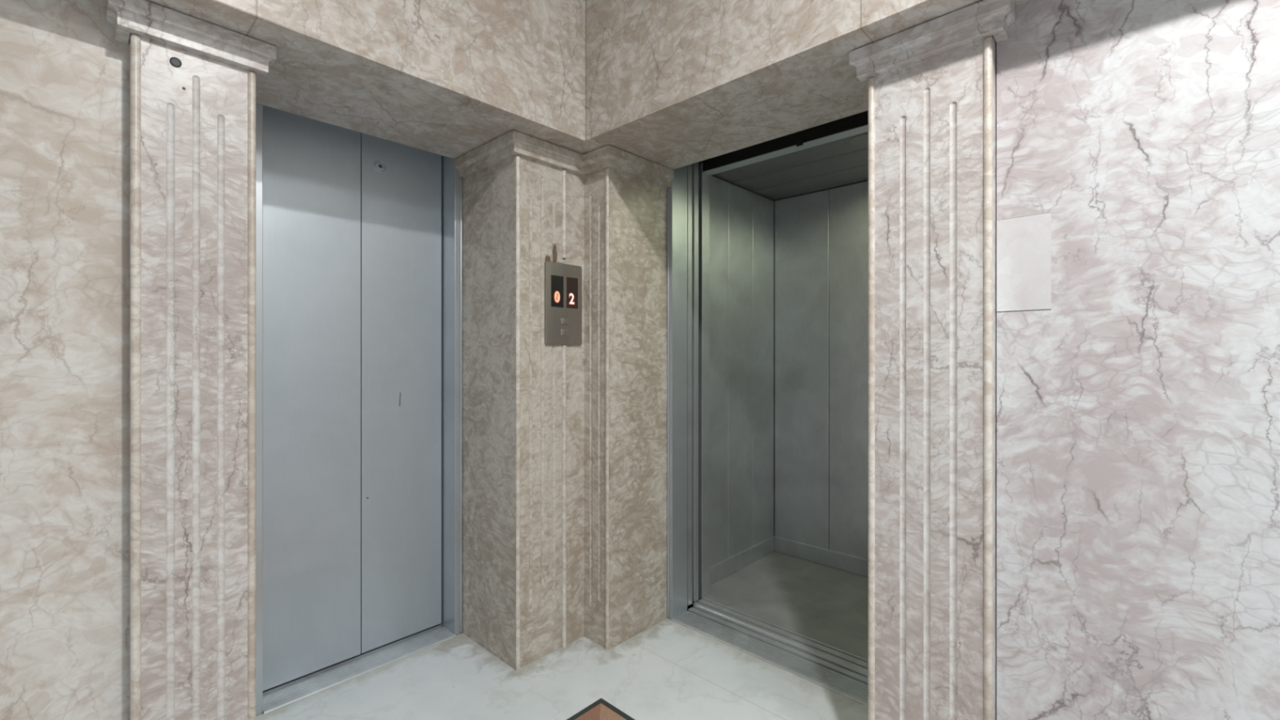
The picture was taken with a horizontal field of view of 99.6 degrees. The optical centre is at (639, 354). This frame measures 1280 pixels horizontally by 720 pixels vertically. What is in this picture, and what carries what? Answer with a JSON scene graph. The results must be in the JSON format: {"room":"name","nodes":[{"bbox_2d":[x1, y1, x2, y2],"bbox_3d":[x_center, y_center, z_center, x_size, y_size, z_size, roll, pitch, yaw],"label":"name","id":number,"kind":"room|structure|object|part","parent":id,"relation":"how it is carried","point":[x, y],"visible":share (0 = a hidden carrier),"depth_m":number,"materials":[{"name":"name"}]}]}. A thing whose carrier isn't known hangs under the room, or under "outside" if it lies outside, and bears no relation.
{"room":"elevator lobby","nodes":[
{"label":"elevator lobby","id":0,"kind":"room"},
{"bbox_2d":[0,0,128,719],"bbox_3d":[-2.103,0.191,0.901,0.499,2.119,2.304,0,0,43],"label":"wall","id":1,"kind":"structure","parent":0,"point":[64,73],"depth_m":1.30,"materials":[{"name":"beige stone"}]},
{"bbox_2d":[106,0,276,719],"bbox_3d":[-1.177,0.191,1.436,0.112,2.119,0.337,0,0,43],"label":"pilaster","id":2,"kind":"object","parent":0,"point":[192,125],"visible":1,"depth_m":1.41,"materials":[{"name":"stone"}]},
{"bbox_2d":[169,57,182,66],"bbox_3d":[-1.194,-0.752,1.392,0.004,0.024,0.024,0,0,43],"label":"plug","id":3,"kind":"object","parent":2,"relation":"attached to","point":[175,61],"visible":1,"depth_m":1.39,"materials":[{"name":"grey metal"}]},
{"bbox_2d":[86,0,1030,169],"bbox_3d":[-0.106,-1.397,0.114,4.186,1.056,3.897,0,0,43],"label":"wall","id":4,"kind":"structure","parent":0,"point":[671,84],"depth_m":1.85,"materials":[{"name":"stone"}]},
{"bbox_2d":[255,617,867,719],"bbox_3d":[-0.106,1.288,0.114,4.186,0.075,3.897,0,0,43],"label":"floor","id":5,"kind":"structure","parent":0,"point":[668,670],"depth_m":2.04,"materials":[{"name":"stone"}]},
{"bbox_2d":[453,129,674,670],"bbox_3d":[-0.333,0.191,2.471,0.622,2.119,0.777,0,0,43],"label":"pilaster","id":6,"kind":"object","parent":5,"relation":"on","point":[564,447],"visible":1,"depth_m":2.31,"materials":[{"name":"stone"}]},
{"bbox_2d":[544,261,582,345],"bbox_3d":[-0.322,-0.213,2.306,0.020,0.346,0.194,0,0,43],"label":"panel","id":7,"kind":"object","parent":6,"relation":"attached to","point":[562,282],"visible":1,"depth_m":2.30,"materials":[{"name":"metal"}]},
{"bbox_2d":[566,697,635,719],"bbox_3d":[-0.030,1.247,1.114,1.322,0.005,1.081,0,0,43],"label":"inlay","id":8,"kind":"object","parent":5,"relation":"on","point":[601,709],"visible":1,"depth_m":1.88,"materials":[{"name":"stone"}]},
{"bbox_2d":[848,0,1015,719],"bbox_3d":[0.881,0.191,1.570,0.383,2.119,0.421,0,0,43],"label":"pilaster","id":9,"kind":"object","parent":5,"relation":"on","point":[931,85],"visible":0.99,"depth_m":1.44,"materials":[{"name":"stone"}]},
{"bbox_2d":[668,200,774,619],"bbox_3d":[0.938,-0.300,2.728,2.125,3.350,1.341,0,0,43],"label":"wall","id":10,"kind":"structure","parent":0,"point":[689,606],"depth_m":3.62,"materials":[{"name":"metal"}]},
{"bbox_2d":[666,164,867,706],"bbox_3d":[0.447,0.144,2.388,1.526,2.288,0.185,0,0,43],"label":"door frame","id":11,"kind":"structure","parent":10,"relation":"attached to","point":[851,683],"depth_m":2.56,"materials":[{"name":"metal"}]},
{"bbox_3d":[0.092,0.117,2.815,0.425,2.235,0.035,0,0,43],"label":"door","id":12,"kind":"part","parent":11,"relation":"part of","materials":[{"name":"metal"}]},
{"bbox_3d":[0.582,1.264,2.260,1.022,0.046,0.185,0,0,43],"label":"sill plate","id":13,"kind":"part","parent":11,"relation":"part of","materials":[{"name":"metal"}]},
{"bbox_2d":[692,111,867,673],"bbox_3d":[0.873,0.129,2.787,1.600,2.341,0.961,0,0,43],"label":"car","id":14,"kind":"object","parent":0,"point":[804,585],"visible":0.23,"depth_m":3.10,"materials":[{"name":"metal"}]},
{"bbox_3d":[0.131,0.119,2.859,0.421,2.238,0.038,0,0,43],"label":"car door","id":15,"kind":"part","parent":14,"relation":"part of","materials":[{"name":"metal"}]},
{"bbox_3d":[0.303,0.135,2.814,0.099,2.228,0.065,0,0,43],"label":"post","id":16,"kind":"part","parent":14,"relation":"part of","materials":[{"name":"metal"}]},
{"bbox_3d":[0.395,0.136,2.966,0.025,2.219,0.278,0,0,43],"label":"wall panel","id":17,"kind":"part","parent":14,"relation":"part of","materials":[{"name":"metal"}]},
{"bbox_3d":[0.579,0.136,3.162,0.025,2.219,0.256,0,0,43],"label":"wall panel","id":18,"kind":"part","parent":14,"relation":"part of","materials":[{"name":"metal"}]},
{"bbox_3d":[0.580,1.198,3.138,0.008,0.093,0.784,0,0,43],"label":"skirting","id":19,"kind":"part","parent":14,"relation":"part of","materials":[{"name":"metal"}]},
{"bbox_3d":[0.755,0.136,3.348,0.025,2.219,0.253,0,0,43],"label":"wall panel","id":20,"kind":"part","parent":14,"relation":"part of","materials":[{"name":"metal"}]},
{"bbox_3d":[0.690,1.264,2.361,1.083,0.046,0.091,0,0,43],"label":"car sill","id":21,"kind":"part","parent":14,"relation":"part of","materials":[{"name":"metal"}]},
{"bbox_3d":[0.990,0.136,3.319,0.357,2.219,0.025,0,0,43],"label":"wall panel","id":22,"kind":"part","parent":14,"relation":"part of","materials":[{"name":"metal"}]},
{"bbox_3d":[1.297,1.198,3.007,1.232,0.093,0.008,0,0,43],"label":"skirting","id":23,"kind":"part","parent":14,"relation":"part of","materials":[{"name":"metal"}]},
{"bbox_3d":[1.250,0.136,3.074,0.354,2.219,0.025,0,0,43],"label":"wall panel","id":24,"kind":"part","parent":14,"relation":"part of","materials":[{"name":"metal"}]},
{"bbox_2d":[849,133,867,145],"bbox_3d":[1.023,-0.993,2.462,0.130,0.032,0.130,0,0,43],"label":"recessed light","id":25,"kind":"object","parent":14,"relation":"on","point":[860,139],"depth_m":2.46,"materials":[{"name":"grey"}]},
{"bbox_2d":[996,0,1279,719],"bbox_3d":[1.873,0.191,0.782,2.221,2.119,0.462,0,0,43],"label":"wall","id":26,"kind":"structure","parent":0,"point":[1138,413],"depth_m":1.19,"materials":[{"name":"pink stone"}]},
{"bbox_2d":[996,211,1051,311],"bbox_3d":[0.948,-0.226,1.338,0.111,0.234,0.008,0,0,43],"label":"plaque","id":27,"kind":"object","parent":26,"relation":"attached to","point":[1024,242],"visible":1,"depth_m":1.33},
{"bbox_3d":[-1.113,-0.300,2.336,0.327,3.350,1.375,0,0,43],"label":"wall","id":28,"kind":"structure","parent":0,"visible":0},
{"bbox_2d":[255,102,462,715],"bbox_3d":[-1.160,0.144,2.185,0.214,2.288,0.852,0,0,43],"label":"elevator door","id":29,"kind":"structure","parent":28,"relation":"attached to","point":[358,235],"depth_m":2.20,"materials":[{"name":"metal"}]},
{"bbox_3d":[-1.286,0.128,2.109,0.044,2.206,0.358,0,0,43],"label":"door","id":30,"kind":"part","parent":29,"relation":"part of","materials":[{"name":"metal"}]},
{"bbox_3d":[-1.137,1.265,2.210,0.214,0.045,0.714,0,0,43],"label":"sill plate","id":31,"kind":"part","parent":29,"relation":"part of","materials":[{"name":"metal"}]},
{"bbox_3d":[-1.043,0.128,2.368,0.042,2.206,0.346,0,0,43],"label":"door","id":32,"kind":"part","parent":29,"relation":"part of","materials":[{"name":"metal"}]}
]}

